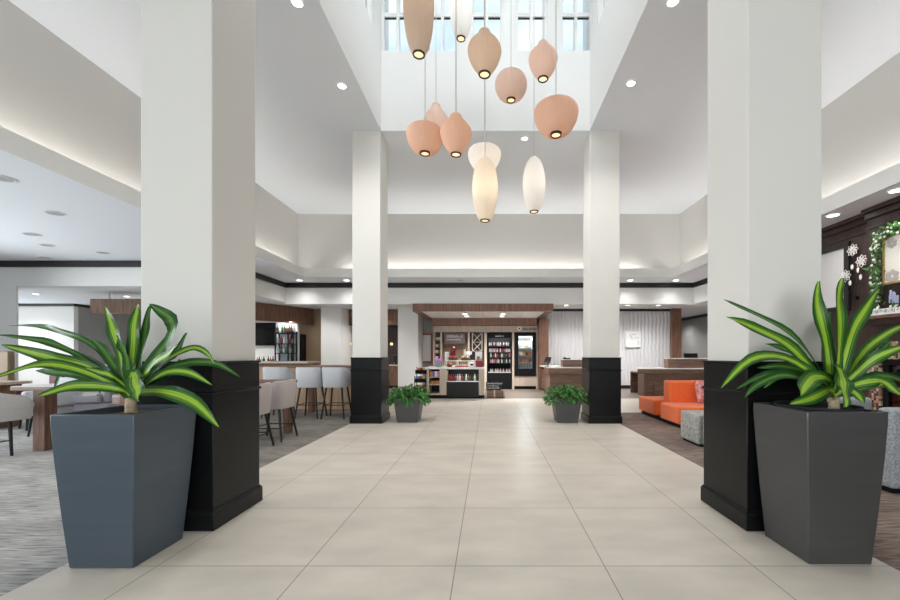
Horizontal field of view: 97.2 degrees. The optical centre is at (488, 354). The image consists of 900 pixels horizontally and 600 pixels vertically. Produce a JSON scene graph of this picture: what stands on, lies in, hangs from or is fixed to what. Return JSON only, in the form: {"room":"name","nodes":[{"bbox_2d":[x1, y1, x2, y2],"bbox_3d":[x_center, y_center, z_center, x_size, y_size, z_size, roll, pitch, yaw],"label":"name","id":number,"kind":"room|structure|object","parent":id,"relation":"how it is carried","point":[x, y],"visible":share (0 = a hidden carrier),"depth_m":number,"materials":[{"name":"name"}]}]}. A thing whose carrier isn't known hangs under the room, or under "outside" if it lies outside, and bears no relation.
{"room":"lobby","nodes":[
{"label":"lobby","id":0,"kind":"room"},
{"bbox_2d":[0,286,17,380],"bbox_3d":[-14.464,-0.240,9.607,6.272,3.080,0.295,0,0,0],"label":"wall","id":1,"kind":"structure","parent":0,"point":[8,294],"depth_m":9.46,"materials":[{"name":"white paint"}]},
{"bbox_2d":[18,306,77,385],"bbox_3d":[-16.000,-0.240,13.775,3.200,3.080,0.150,0,0,0],"label":"wall","id":2,"kind":"structure","parent":0,"point":[63,317],"depth_m":13.70,"materials":[{"name":"white paint"}]},
{"bbox_2d":[78,307,140,364],"bbox_3d":[-11.975,-0.240,15.525,5.150,3.080,3.350,0,0,0],"label":"wall","id":3,"kind":"structure","parent":0,"point":[91,326],"depth_m":14.49,"materials":[{"name":"grey paint"}]},
{"bbox_2d":[0,0,297,264],"bbox_3d":[-5.745,-3.293,3.840,0.150,1.987,16.080,0,0,0],"label":"wall","id":4,"kind":"structure","parent":0,"point":[52,96],"depth_m":5.42,"materials":[{"name":"grey paint"}]},
{"bbox_2d":[0,392,350,595],"bbox_3d":[-10.115,1.360,6.500,14.970,0.120,21.400,0,0,0],"label":"floor","id":5,"kind":"structure","parent":0,"point":[32,539],"depth_m":3.73,"materials":[{"name":"grey carpet"}]},
{"bbox_2d":[0,351,14,380],"bbox_3d":[-10.530,0.610,7.885,1.340,1.380,0.670,0,0,0],"label":"booth seat","id":6,"kind":"object","parent":5,"relation":"on","point":[7,358],"visible":0.31,"depth_m":8.10,"materials":[{"name":"beige fabric"}]},
{"bbox_2d":[0,381,31,428],"bbox_3d":[-9.225,0.890,7.050,1.350,0.820,0.700,0,0,0],"label":"dining table","id":7,"kind":"object","parent":5,"relation":"on","point":[5,386],"visible":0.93,"depth_m":7.09,"materials":[{"name":"brown wood"}]},
{"bbox_2d":[0,393,34,455],"bbox_3d":[-6.294,0.874,4.970,0.680,0.854,0.540,0,0,8],"label":"dining chair","id":8,"kind":"object","parent":5,"relation":"on","point":[12,407],"visible":1,"depth_m":5.00,"materials":[{"name":"grey fabric"}]},
{"bbox_2d":[15,375,56,430],"bbox_3d":[-8.000,0.831,7.050,0.620,0.942,0.500,0,0,30],"label":"dining chair","id":9,"kind":"object","parent":5,"relation":"on","point":[52,379],"visible":0.04,"depth_m":6.97,"materials":[{"name":"grey fabric"}]},
{"bbox_2d":[21,377,82,436],"bbox_3d":[-7.100,0.841,6.450,0.560,0.922,0.500,0,0,10],"label":"dining chair","id":10,"kind":"object","parent":5,"relation":"on","point":[64,405],"visible":0.26,"depth_m":6.37,"materials":[{"name":"grey fabric"}]},
{"bbox_2d":[10,383,124,450],"bbox_3d":[-5.600,0.861,5.650,1.700,0.878,0.660,0,0,0],"label":"dining table","id":11,"kind":"object","parent":5,"relation":"on","point":[45,406],"visible":0.32,"depth_m":5.34,"materials":[{"name":"brown wood"}]},
{"bbox_2d":[71,392,118,410],"bbox_3d":[-6.500,0.931,6.650,0.500,0.742,0.600,0,0,-10],"label":"lounge chair","id":12,"kind":"object","parent":5,"relation":"on","point":[100,400],"visible":0.47,"depth_m":6.40,"materials":[{"name":"grey fabric"}]},
{"bbox_2d":[259,382,274,445],"bbox_3d":[-3.324,0.847,5.420,0.528,0.913,0.540,0,0,0],"label":"counter stool","id":13,"kind":"object","parent":5,"relation":"on","point":[265,392],"visible":0.31,"depth_m":5.46,"materials":[{"name":"grey fabric"}]},
{"bbox_2d":[260,367,294,418],"bbox_3d":[-4.420,0.776,8.299,0.515,1.053,0.497,0,0,0],"label":"bar stool","id":14,"kind":"object","parent":5,"relation":"on","point":[268,372],"visible":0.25,"depth_m":8.07,"materials":[{"name":"grey fabric"}]},
{"bbox_2d":[259,379,296,432],"bbox_3d":[-4.100,0.865,6.725,1.600,0.870,0.450,0,0,0],"label":"dining table","id":15,"kind":"object","parent":5,"relation":"on","point":[287,418],"visible":0.23,"depth_m":6.54,"materials":[{"name":"brown wood"}]},
{"bbox_2d":[259,379,297,442],"bbox_3d":[-3.324,0.847,6.120,0.528,0.913,0.540,0,0,0],"label":"counter stool","id":16,"kind":"object","parent":5,"relation":"on","point":[283,392],"visible":0.72,"depth_m":5.95,"materials":[{"name":"grey fabric"}]},
{"bbox_2d":[259,361,350,408],"bbox_3d":[-5.040,0.728,9.705,4.420,1.145,0.690,0,0,0],"label":"bar counter","id":17,"kind":"object","parent":5,"relation":"on","point":[336,397],"depth_m":9.45,"materials":[{"name":"brown wood"}]},
{"bbox_2d":[294,367,327,418],"bbox_3d":[-3.700,0.776,8.219,0.515,1.053,0.497,0,0,0],"label":"bar stool","id":18,"kind":"object","parent":5,"relation":"on","point":[307,377],"visible":0.9,"depth_m":8.00,"materials":[{"name":"grey fabric"}]},
{"bbox_2d":[271,365,350,412],"bbox_3d":[-3.735,0.770,8.850,2.030,1.060,0.500,0,0,0],"label":"bar table","id":19,"kind":"object","parent":5,"relation":"on","point":[311,391],"visible":0.27,"depth_m":8.85,"materials":[{"name":"brown wood"}]},
{"bbox_2d":[320,367,350,418],"bbox_3d":[-3.165,0.776,8.219,0.515,1.053,0.497,0,0,0],"label":"bar stool","id":20,"kind":"object","parent":5,"relation":"on","point":[332,377],"visible":0.98,"depth_m":8.00,"materials":[{"name":"grey fabric"}]},
{"bbox_3d":[-8.130,0.825,14.370,2.140,0.950,0.740,0,0,0],"label":"bar cabinet","id":21,"kind":"object","parent":5,"relation":"on","visible":0},
{"bbox_2d":[274,331,297,360],"bbox_3d":[-7.421,-0.259,14.450,0.688,1.219,0.320,0,0,0],"label":"shelf","id":22,"kind":"object","parent":21,"relation":"on","point":[293,356],"visible":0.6,"depth_m":14.56,"materials":[{"name":"black metal"}]},
{"bbox_2d":[255,321,298,360],"bbox_3d":[-8.275,-0.240,15.975,2.250,3.080,2.450,0,0,0],"label":"wall","id":23,"kind":"structure","parent":0,"point":[261,351],"depth_m":14.75,"materials":[{"name":"white paint"}]},
{"bbox_2d":[255,323,275,345],"bbox_3d":[-8.390,-0.776,14.694,0.961,0.850,0.109,0,0,0],"label":"television","id":24,"kind":"object","parent":23,"relation":"attached to","point":[264,332],"visible":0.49,"depth_m":14.64,"materials":[{"name":"black"}]},
{"bbox_2d":[299,334,305,360],"bbox_3d":[-7.101,-0.264,15.050,0.132,1.056,0.300,0,0,0],"label":"wall panel","id":25,"kind":"object","parent":23,"relation":"attached to","point":[302,337],"visible":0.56,"depth_m":14.90,"materials":[{"name":"black"}]},
{"bbox_2d":[299,309,320,364],"bbox_3d":[-6.700,-0.240,15.325,1.400,3.080,0.150,0,0,0],"label":"wall","id":26,"kind":"structure","parent":0,"point":[313,332],"depth_m":15.25,"materials":[{"name":"beige paint"}]},
{"bbox_2d":[321,307,351,364],"bbox_3d":[-5.840,-0.240,15.350,0.740,3.080,1.500,0,0,0],"label":"wall","id":27,"kind":"structure","parent":0,"point":[336,331],"depth_m":14.60,"materials":[{"name":"white paint"}]},
{"bbox_2d":[0,267,707,304],"bbox_3d":[-2.650,-1.952,10.320,18.700,0.717,4.640,0,0,0],"label":"wall header","id":28,"kind":"structure","parent":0,"point":[22,277],"depth_m":12.34,"materials":[{"name":"white paint"}]},
{"bbox_2d":[0,261,707,287],"bbox_3d":[-2.800,-2.175,10.170,18.400,0.149,4.340,0,0,0],"label":"crown molding","id":29,"kind":"structure","parent":28,"relation":"attached to","point":[2,263],"depth_m":12.30,"materials":[{"name":"black"}]},
{"bbox_2d":[18,304,707,320],"bbox_3d":[-4.100,-1.720,14.050,27.000,0.119,11.900,0,0,0],"label":"crown molding","id":30,"kind":"structure","parent":28,"relation":"attached to","point":[76,305],"depth_m":15.26,"materials":[{"name":"black"}]},
{"bbox_2d":[18,288,707,317],"bbox_3d":[-3.950,-1.830,14.150,27.300,0.100,12.300,0,0,0],"label":"ceiling","id":31,"kind":"structure","parent":0,"point":[82,296],"depth_m":12.44,"materials":[{"name":"white paint"}]},
{"bbox_2d":[90,293,140,313],"bbox_3d":[-10.157,-1.485,11.350,2.313,0.589,0.300,0,0,0],"label":"bulkhead","id":32,"kind":"object","parent":31,"relation":"hanging from","point":[114,306],"visible":0.52,"depth_m":11.20,"materials":[{"name":"brown wood"}]},
{"bbox_2d":[255,302,313,324],"bbox_3d":[-7.792,-1.474,13.505,0.120,0.608,3.998,0,0,30],"label":"fascia","id":33,"kind":"object","parent":31,"relation":"attached to","point":[263,311],"visible":0.56,"depth_m":14.13,"materials":[{"name":"brown wood"}]},
{"bbox_2d":[388,326,397,363],"bbox_3d":[-4.385,-0.240,16.075,2.170,3.080,0.150,0,0,0],"label":"wall niche","id":34,"kind":"object","parent":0,"point":[392,349],"depth_m":16.00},
{"bbox_2d":[349,309,397,325],"bbox_3d":[-4.395,-1.468,15.678,2.130,0.615,0.605,0,0,0],"label":"upper cabinet","id":35,"kind":"object","parent":34,"relation":"attached to","point":[392,313],"visible":0.2,"depth_m":15.37,"materials":[{"name":"brown wood"}]},
{"bbox_2d":[393,396,422,421],"bbox_3d":[-1.575,1.065,7.800,0.520,0.470,0.520,0,0,0],"label":"pot","id":36,"kind":"object","parent":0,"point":[403,413],"depth_m":7.58,"materials":[{"name":"grey"}]},
{"bbox_2d":[398,306,422,389],"bbox_3d":[-2.955,-0.240,15.250,0.730,3.080,1.700,0,0,0],"label":"wall","id":37,"kind":"structure","parent":0,"point":[410,324],"depth_m":14.40,"materials":[{"name":"white paint"}]},
{"bbox_2d":[0,388,899,599],"bbox_3d":[1.600,1.360,8.000,15.800,0.120,24.400,0,0,0],"label":"floor","id":38,"kind":"structure","parent":0,"point":[471,499],"depth_m":2.89,"materials":[{"name":"tile"}]},
{"bbox_2d":[0,303,239,567],"bbox_3d":[-2.522,0.470,2.582,1.777,1.660,0.547,0,0,-2],"label":"potted plant","id":39,"kind":"object","parent":38,"relation":"on","point":[122,472],"visible":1,"depth_m":2.45,"materials":[{"name":"green plant"}]},
{"bbox_2d":[137,0,262,530],"bbox_3d":[-2.334,-1.484,3.225,0.612,5.568,0.632,0,0,0],"label":"column","id":40,"kind":"structure","parent":38,"relation":"on","point":[198,56],"depth_m":2.95,"materials":[{"name":"white paint"}]},
{"bbox_2d":[350,131,389,423],"bbox_3d":[-2.334,-1.484,7.791,0.612,5.568,0.632,0,0,0],"label":"column","id":41,"kind":"structure","parent":38,"relation":"on","point":[370,369],"depth_m":7.51,"materials":[{"name":"white paint"}]},
{"bbox_2d":[389,364,397,387],"bbox_3d":[-4.395,0.840,15.650,2.130,0.920,0.660,0,0,0],"label":"base cabinet","id":42,"kind":"object","parent":38,"relation":"on","point":[393,372],"visible":0.05,"depth_m":15.35,"materials":[{"name":"brown wood"}]},
{"bbox_2d":[386,383,430,421],"bbox_3d":[-1.585,0.933,7.817,0.890,0.734,0.808,0,0,-4],"label":"potted plant","id":43,"kind":"object","parent":38,"relation":"on","point":[408,402],"visible":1,"depth_m":7.58,"materials":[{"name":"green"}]},
{"bbox_2d":[414,367,426,390],"bbox_3d":[-2.093,0.835,12.185,0.356,0.930,0.390,0,0,0],"label":"rack","id":44,"kind":"object","parent":38,"relation":"on","point":[416,381],"visible":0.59,"depth_m":12.00,"materials":[{"name":"black metal"}]},
{"bbox_2d":[425,366,484,397],"bbox_3d":[-1.008,0.833,12.160,1.778,0.935,0.780,0,0,0],"label":"counter","id":45,"kind":"object","parent":38,"relation":"on","point":[445,388],"depth_m":11.80,"materials":[{"name":"beige wood"}]},
{"bbox_2d":[432,369,439,391],"bbox_3d":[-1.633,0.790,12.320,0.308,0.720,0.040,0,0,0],"label":"shelf","id":46,"kind":"object","parent":45,"relation":"attached to","point":[435,388],"depth_m":12.30,"materials":[{"name":"grey"}]},
{"bbox_2d":[425,366,484,368],"bbox_3d":[-1.008,0.395,12.160,1.778,0.060,0.780,0,0,0],"label":"countertop","id":47,"kind":"structure","parent":45,"relation":"on","point":[430,367],"depth_m":11.77,"materials":[{"name":"white stone"}]},
{"bbox_2d":[433,325,537,388],"bbox_3d":[-0.139,0.080,15.245,3.976,2.439,0.490,0,0,0],"label":"wall","id":48,"kind":"structure","parent":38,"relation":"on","point":[475,336],"depth_m":15.00,"materials":[{"name":"brown wood"}]},
{"bbox_2d":[444,333,464,343],"bbox_3d":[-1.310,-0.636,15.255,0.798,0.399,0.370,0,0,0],"label":"wall sign","id":49,"kind":"object","parent":48,"relation":"attached to","point":[449,338],"visible":1,"depth_m":15.08,"materials":[{"name":"brown wood"}]},
{"bbox_2d":[514,332,535,375],"bbox_3d":[1.379,-0.032,15.210,0.813,1.652,0.540,0,0,0],"label":"fridge","id":50,"kind":"object","parent":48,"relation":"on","point":[519,337],"visible":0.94,"depth_m":14.97,"materials":[{"name":"black metal"}]},
{"bbox_2d":[485,389,504,397],"bbox_3d":[0.188,1.175,12.047,0.606,0.250,0.305,0,0,0],"label":"wooden crate","id":51,"kind":"object","parent":38,"relation":"on","point":[488,393],"visible":0.91,"depth_m":11.93,"materials":[{"name":"brown wood"}]},
{"bbox_2d":[486,382,502,389],"bbox_3d":[0.160,0.947,12.005,0.514,0.233,0.090,0,0,0],"label":"chalkboard sign","id":52,"kind":"object","parent":51,"relation":"on","point":[489,385],"visible":1,"depth_m":11.99,"materials":[{"name":"black"}]},
{"bbox_2d":[487,333,511,388],"bbox_3d":[0.399,0.223,15.235,0.949,2.154,0.510,0,0,0],"label":"cooler","id":53,"kind":"object","parent":38,"relation":"on","point":[505,377],"visible":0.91,"depth_m":15.01,"materials":[{"name":"black metal"}]},
{"bbox_2d":[539,359,581,394],"bbox_3d":[2.605,0.720,13.515,1.510,1.160,2.330,0,0,0],"label":"desk","id":54,"kind":"object","parent":38,"relation":"on","point":[569,372],"visible":0.59,"depth_m":12.46,"materials":[{"name":"brown wood"}]},
{"bbox_2d":[539,365,581,367],"bbox_3d":[2.605,0.400,13.515,1.510,0.029,2.330,0,0,0],"label":"countertop","id":55,"kind":"structure","parent":54,"relation":"on","point":[552,366],"depth_m":12.60,"materials":[{"name":"white stone"}]},
{"bbox_2d":[542,384,587,422],"bbox_3d":[1.512,0.927,7.731,0.868,0.745,0.844,0,0,-16],"label":"potted plant","id":56,"kind":"object","parent":38,"relation":"on","point":[566,407],"visible":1,"depth_m":7.53,"materials":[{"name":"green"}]},
{"bbox_2d":[581,131,621,423],"bbox_3d":[2.205,-1.484,7.791,0.640,5.568,0.632,0,0,0],"label":"column","id":57,"kind":"structure","parent":38,"relation":"on","point":[601,359],"depth_m":7.51,"materials":[{"name":"white paint"}]},
{"bbox_2d":[630,358,707,395],"bbox_3d":[5.951,0.700,12.970,2.719,1.200,1.460,0,0,0],"label":"desk","id":58,"kind":"object","parent":38,"relation":"on","point":[643,381],"visible":0.49,"depth_m":12.42,"materials":[{"name":"brown wood"}]},
{"bbox_2d":[701,0,826,530],"bbox_3d":[2.210,-1.484,3.225,0.630,5.568,0.632,0,0,0],"label":"column","id":59,"kind":"structure","parent":38,"relation":"on","point":[764,56],"depth_m":2.95,"materials":[{"name":"white paint"}]},
{"bbox_2d":[721,278,899,563],"bbox_3d":[2.215,0.395,2.627,1.516,1.810,0.569,0,0,0],"label":"potted plant","id":60,"kind":"object","parent":38,"relation":"on","point":[821,464],"visible":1,"depth_m":2.51,"materials":[{"name":"green plant"}]},
{"bbox_2d":[0,150,899,282],"bbox_3d":[-2.775,-2.280,4.070,18.450,0.060,16.540,0,0,0],"label":"ceiling","id":61,"kind":"structure","parent":0,"point":[95,220],"depth_m":6.92,"materials":[{"name":"white paint"}]},
{"bbox_2d":[0,126,899,276],"bbox_3d":[0.000,-2.372,3.620,10.760,0.251,15.640,0,0,0],"label":"cove","id":62,"kind":"object","parent":61,"relation":"attached to","point":[15,144],"visible":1,"depth_m":6.07,"materials":[{"name":"white paint"}]},
{"bbox_2d":[9,0,899,213],"bbox_3d":[0.000,-4.293,3.765,11.340,0.213,15.930,0,0,0],"label":"ceiling","id":63,"kind":"structure","parent":0,"point":[303,144],"depth_m":7.30,"materials":[{"name":"white paint"}]},
{"bbox_2d":[270,0,696,145],"bbox_3d":[-0.065,-4.274,5.475,5.150,0.012,5.190,0,0,0],"label":"ceiling beam","id":64,"kind":"structure","parent":63,"relation":"attached to","point":[658,26],"depth_m":5.92,"materials":[{"name":"white paint"}]},
{"bbox_2d":[319,0,647,129],"bbox_3d":[-0.065,-5.035,5.475,5.150,1.510,5.190,0,0,0],"label":"wall","id":65,"kind":"structure","parent":0,"point":[391,82],"depth_m":7.51,"materials":[{"name":"white paint"}]},
{"bbox_2d":[371,0,599,50],"bbox_3d":[-0.065,-6.870,5.475,5.150,2.160,5.190,0,0,0],"label":"piers","id":66,"kind":"object","parent":65,"relation":"attached to","point":[509,6],"visible":0.3,"depth_m":7.51,"materials":[{"name":"white paint"}]},
{"bbox_2d":[382,0,403,50],"bbox_3d":[-1.741,-6.870,7.585,0.600,2.160,0.100,0,0,0],"label":"window","id":67,"kind":"structure","parent":66,"relation":"attached to","point":[397,16],"depth_m":7.54,"materials":[{"name":"white"}]},
{"bbox_2d":[428,0,457,50],"bbox_3d":[-0.890,-6.870,7.585,0.600,2.160,0.100,0,0,0],"label":"window","id":68,"kind":"structure","parent":66,"relation":"attached to","point":[442,16],"depth_m":7.53,"materials":[{"name":"white"}]},
{"bbox_2d":[471,0,502,50],"bbox_3d":[-0.042,-6.870,7.585,0.600,2.160,0.100,0,0,0],"label":"window","id":69,"kind":"structure","parent":66,"relation":"attached to","point":[475,16],"depth_m":7.54,"materials":[{"name":"white"}]},
{"bbox_2d":[516,0,546,50],"bbox_3d":[0.809,-6.870,7.585,0.600,2.160,0.100,0,0,0],"label":"window","id":70,"kind":"structure","parent":66,"relation":"attached to","point":[530,16],"depth_m":7.53,"materials":[{"name":"white"}]},
{"bbox_2d":[560,0,588,50],"bbox_3d":[1.659,-6.870,7.585,0.600,2.160,0.100,0,0,0],"label":"window","id":71,"kind":"structure","parent":66,"relation":"attached to","point":[574,16],"depth_m":7.54,"materials":[{"name":"white"}]},
{"bbox_2d":[423,317,545,387],"bbox_3d":[-0.120,-0.240,15.575,4.940,3.080,0.150,0,0,0],"label":"wall","id":72,"kind":"structure","parent":0,"point":[427,327],"depth_m":15.50,"materials":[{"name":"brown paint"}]},
{"bbox_2d":[423,333,432,362],"bbox_3d":[-2.481,-0.268,15.480,0.548,1.162,0.040,0,0,0],"label":"framed board","id":73,"kind":"object","parent":72,"relation":"attached to","point":[427,337],"visible":0.59,"depth_m":15.47,"materials":[{"name":"brown"}]},
{"bbox_2d":[298,214,679,267],"bbox_3d":[0.000,-3.293,11.805,11.340,1.987,0.150,0,0,0],"label":"wall","id":74,"kind":"structure","parent":0,"point":[324,240],"depth_m":11.73,"materials":[{"name":"grey paint"}]},
{"bbox_2d":[551,397,581,422],"bbox_3d":[1.505,1.065,7.740,0.520,0.470,0.520,0,0,0],"label":"pot","id":75,"kind":"object","parent":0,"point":[565,413],"depth_m":7.52,"materials":[{"name":"grey"}]},
{"bbox_2d":[546,311,669,384],"bbox_3d":[4.785,-0.240,15.375,5.130,3.080,0.150,0,0,0],"label":"wall","id":76,"kind":"structure","parent":0,"point":[565,327],"depth_m":15.30,"materials":[{"name":"white"}]},
{"bbox_2d":[537,319,548,389],"bbox_3d":[2.040,-0.024,15.000,0.360,2.648,0.600,0,0,0],"label":"trim","id":77,"kind":"structure","parent":76,"relation":"attached to","point":[543,324],"depth_m":14.70,"materials":[{"name":"brown wood"}]},
{"bbox_2d":[413,304,552,325],"bbox_3d":[-0.185,-1.345,13.590,4.350,0.490,2.780,0,0,0],"label":"canopy","id":78,"kind":"object","parent":77,"relation":"on","point":[439,314],"visible":0.98,"depth_m":12.95,"materials":[{"name":"brown wood"}]},
{"bbox_2d":[625,331,640,346],"bbox_3d":[5.571,-0.610,15.255,0.586,0.633,0.079,0,0,0],"label":"wall art","id":79,"kind":"object","parent":76,"relation":"attached to","point":[632,338],"visible":1,"depth_m":15.23,"materials":[{"name":"white paper"}]},
{"bbox_2d":[670,308,680,357],"bbox_3d":[7.180,-0.239,15.200,0.360,3.079,0.200,0,0,0],"label":"trim","id":80,"kind":"structure","parent":76,"relation":"attached to","point":[675,313],"depth_m":15.10,"materials":[{"name":"brown wood"}]},
{"bbox_2d":[681,316,707,357],"bbox_3d":[8.125,-0.240,14.050,2.850,3.080,12.300,0,0,0],"label":"wall","id":81,"kind":"structure","parent":0,"point":[694,332],"depth_m":17.98,"materials":[{"name":"grey paint"}]},
{"bbox_2d":[621,413,899,570],"bbox_3d":[4.435,1.360,2.365,3.930,0.120,13.130,0,0,0],"label":"floor","id":82,"kind":"structure","parent":0,"point":[886,550],"depth_m":4.78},
{"bbox_2d":[639,380,703,427],"bbox_3d":[4.320,0.905,7.915,1.960,0.790,1.930,0,0,0],"label":"sofa","id":83,"kind":"object","parent":82,"relation":"on","point":[679,395],"visible":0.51,"depth_m":7.72,"materials":[{"name":"orange fabric"}]},
{"bbox_2d":[694,381,703,402],"bbox_3d":[4.159,0.710,7.596,0.420,0.409,0.191,0,0,-14],"label":"throw pillow","id":84,"kind":"object","parent":83,"relation":"on","point":[698,384],"visible":0.44,"depth_m":7.52,"materials":[{"name":"pink fabric"}]},
{"bbox_2d":[681,410,703,446],"bbox_3d":[3.250,1.073,5.840,0.600,0.455,0.520,0,0,0],"label":"pouf","id":85,"kind":"object","parent":82,"relation":"on","point":[691,420],"visible":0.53,"depth_m":5.75,"materials":[{"name":"grey fabric"}]},
{"bbox_2d":[827,397,871,409],"bbox_3d":[4.080,0.900,4.985,0.840,0.800,0.730,0,0,0],"label":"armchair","id":86,"kind":"object","parent":82,"relation":"on","point":[868,403],"visible":0.02,"depth_m":4.62,"materials":[{"name":"grey fabric"}]},
{"bbox_2d":[878,407,899,492],"bbox_3d":[4.180,0.900,4.055,0.880,0.800,0.790,0,0,0],"label":"pouf","id":87,"kind":"object","parent":82,"relation":"on","point":[890,481],"visible":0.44,"depth_m":3.68,"materials":[{"name":"grey fabric"}]},
{"bbox_2d":[680,52,899,264],"bbox_3d":[5.745,-3.293,3.840,0.150,1.987,16.080,0,0,0],"label":"wall","id":88,"kind":"structure","parent":0,"point":[860,129],"depth_m":6.13,"materials":[{"name":"grey paint"}]},
{"bbox_2d":[821,223,866,396],"bbox_3d":[6.200,-0.475,1.900,0.400,3.550,12.200,0,0,0],"label":"wall","id":89,"kind":"structure","parent":0,"point":[861,241],"depth_m":6.45,"materials":[{"name":"brown wood"}]},
{"bbox_2d":[821,241,850,312],"bbox_3d":[5.974,-1.311,6.990,0.049,1.155,0.901,0,0,0],"label":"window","id":90,"kind":"structure","parent":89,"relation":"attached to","point":[835,259],"depth_m":6.84,"materials":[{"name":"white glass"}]},
{"bbox_2d":[840,244,866,299],"bbox_3d":[5.968,-1.357,6.451,0.061,0.933,0.494,0,0,0],"label":"decor","id":91,"kind":"object","parent":89,"relation":"attached to","point":[855,297],"visible":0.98,"depth_m":6.44,"materials":[{"name":"white plant"}]},
{"bbox_2d":[867,341,899,409],"bbox_3d":[6.141,0.550,4.372,0.518,1.501,3.544,0,0,0],"label":"tile","id":92,"kind":"structure","parent":89,"relation":"attached to","point":[876,395],"depth_m":5.96,"materials":[{"name":"tile"}]},
{"bbox_2d":[883,359,899,406],"bbox_3d":[6.138,0.680,4.616,0.485,1.240,2.633,0,0,0],"label":"fireplace insert","id":93,"kind":"object","parent":92,"relation":"in","point":[892,366],"visible":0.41,"depth_m":5.85,"materials":[{"name":"black"}]},
{"bbox_2d":[867,209,899,340],"bbox_3d":[6.140,-1.225,4.372,0.520,2.049,3.544,0,0,0],"label":"wall","id":94,"kind":"structure","parent":0,"point":[895,287],"depth_m":5.93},
{"bbox_2d":[821,196,899,247],"bbox_3d":[5.890,-2.090,5.300,0.220,0.319,5.400,0,0,0],"label":"crown molding","id":95,"kind":"structure","parent":94,"relation":"attached to","point":[893,204],"depth_m":6.27,"materials":[{"name":"brown wood"}]},
{"bbox_2d":[864,313,899,340],"bbox_3d":[5.770,-0.395,4.412,0.220,0.369,3.424,0,0,0],"label":"mantel shelf","id":96,"kind":"object","parent":94,"relation":"attached to","point":[877,323],"visible":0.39,"depth_m":5.76,"materials":[{"name":"brown wood"}]},
{"bbox_2d":[862,221,899,308],"bbox_3d":[5.773,-1.312,5.391,0.153,1.484,1.353,0,0,0],"label":"garland","id":97,"kind":"object","parent":96,"relation":"on","point":[876,242],"visible":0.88,"depth_m":5.88,"materials":[{"name":"green plant"}]},
{"bbox_2d":[871,304,899,315],"bbox_3d":[5.715,-0.645,5.612,0.040,0.128,0.564,0,0,0],"label":"word sign","id":98,"kind":"object","parent":96,"relation":"on","point":[891,310],"visible":0.97,"depth_m":5.66,"materials":[{"name":"white"}]},
{"bbox_2d":[882,234,899,284],"bbox_3d":[5.859,-1.392,5.308,0.039,0.711,1.115,0,0,0],"label":"framed print","id":99,"kind":"object","parent":94,"relation":"attached to","point":[890,255],"visible":1,"depth_m":5.74,"materials":[{"name":"gold metal"}]},
{"bbox_3d":[-0.065,-8.525,5.475,5.150,0.150,5.190,0,0,0],"label":"ceiling","id":100,"kind":"structure","parent":0,"visible":0},
{"bbox_2d":[403,0,433,59],"bbox_3d":[-0.746,-5.823,4.200,0.330,5.274,0.330,0,0,-4],"label":"pendant lamp","id":101,"kind":"object","parent":100,"relation":"hanging from","point":[418,14],"visible":1,"depth_m":4.10,"materials":[{"name":"beige"}]},
{"bbox_2d":[406,56,442,156],"bbox_3d":[-0.826,-5.526,5.100,0.478,5.868,0.478,0,0,45],"label":"pendant lamp","id":102,"kind":"object","parent":100,"relation":"hanging from","point":[423,136],"visible":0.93,"depth_m":4.96,"materials":[{"name":"beige"}]},
{"bbox_2d":[423,102,447,126],"bbox_3d":[-0.886,-5.988,6.600,0.417,4.944,0.417,0,0,4],"label":"pendant lamp","id":103,"kind":"object","parent":100,"relation":"hanging from","point":[435,114],"visible":0.5,"depth_m":6.43,"materials":[{"name":"beige"}]},
{"bbox_2d":[440,0,471,157],"bbox_3d":[-0.409,-5.469,4.900,0.391,5.982,0.391,0,0,-4],"label":"pendant lamp","id":104,"kind":"object","parent":100,"relation":"hanging from","point":[455,132],"visible":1,"depth_m":4.80,"materials":[{"name":"beige"}]},
{"bbox_2d":[449,0,472,42],"bbox_3d":[-0.425,-6.628,6.000,0.349,3.664,0.349,0,0,-12],"label":"pendant lamp","id":105,"kind":"object","parent":100,"relation":"hanging from","point":[464,7],"visible":0.88,"depth_m":5.89,"materials":[{"name":"white fabric"}]},
{"bbox_2d":[468,0,500,78],"bbox_3d":[-0.049,-5.753,4.300,0.369,5.414,0.369,0,0,37],"label":"pendant lamp","id":106,"kind":"object","parent":100,"relation":"hanging from","point":[484,49],"visible":1,"depth_m":4.19,"materials":[{"name":"beige"}]},
{"bbox_2d":[468,79,500,168],"bbox_3d":[-0.068,-5.630,6.000,0.501,5.661,0.501,0,0,-37],"label":"pendant lamp","id":107,"kind":"object","parent":100,"relation":"hanging from","point":[476,151],"visible":0.7,"depth_m":5.83,"materials":[{"name":"white fabric"}]},
{"bbox_2d":[472,156,497,222],"bbox_3d":[-0.055,-5.145,5.400,0.350,6.631,0.350,0,0,-4],"label":"pendant lamp","id":108,"kind":"object","parent":100,"relation":"hanging from","point":[484,184],"visible":1,"depth_m":5.28,"materials":[{"name":"beige"}]},
{"bbox_2d":[495,67,526,103],"bbox_3d":[0.323,-6.096,5.800,0.469,4.728,0.469,0,0,20],"label":"pendant lamp","id":109,"kind":"object","parent":100,"relation":"hanging from","point":[511,82],"visible":1,"depth_m":5.65,"materials":[{"name":"beige"}]},
{"bbox_2d":[523,156,544,213],"bbox_3d":[0.672,-5.297,5.900,0.336,6.326,0.336,0,0,-20],"label":"pendant lamp","id":110,"kind":"object","parent":100,"relation":"hanging from","point":[534,175],"visible":1,"depth_m":5.78,"materials":[{"name":"white"}]},
{"bbox_2d":[528,0,557,82],"bbox_3d":[0.683,-5.972,5.000,0.367,4.976,0.367,0,0,0],"label":"pendant lamp","id":111,"kind":"object","parent":100,"relation":"hanging from","point":[541,60],"visible":0.94,"depth_m":4.90,"materials":[{"name":"beige"}]},
{"bbox_2d":[534,0,578,138],"bbox_3d":[0.763,-5.479,4.500,0.502,5.962,0.502,0,0,0],"label":"pendant lamp","id":112,"kind":"object","parent":100,"relation":"hanging from","point":[555,116],"visible":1,"depth_m":4.36,"materials":[{"name":"beige"}]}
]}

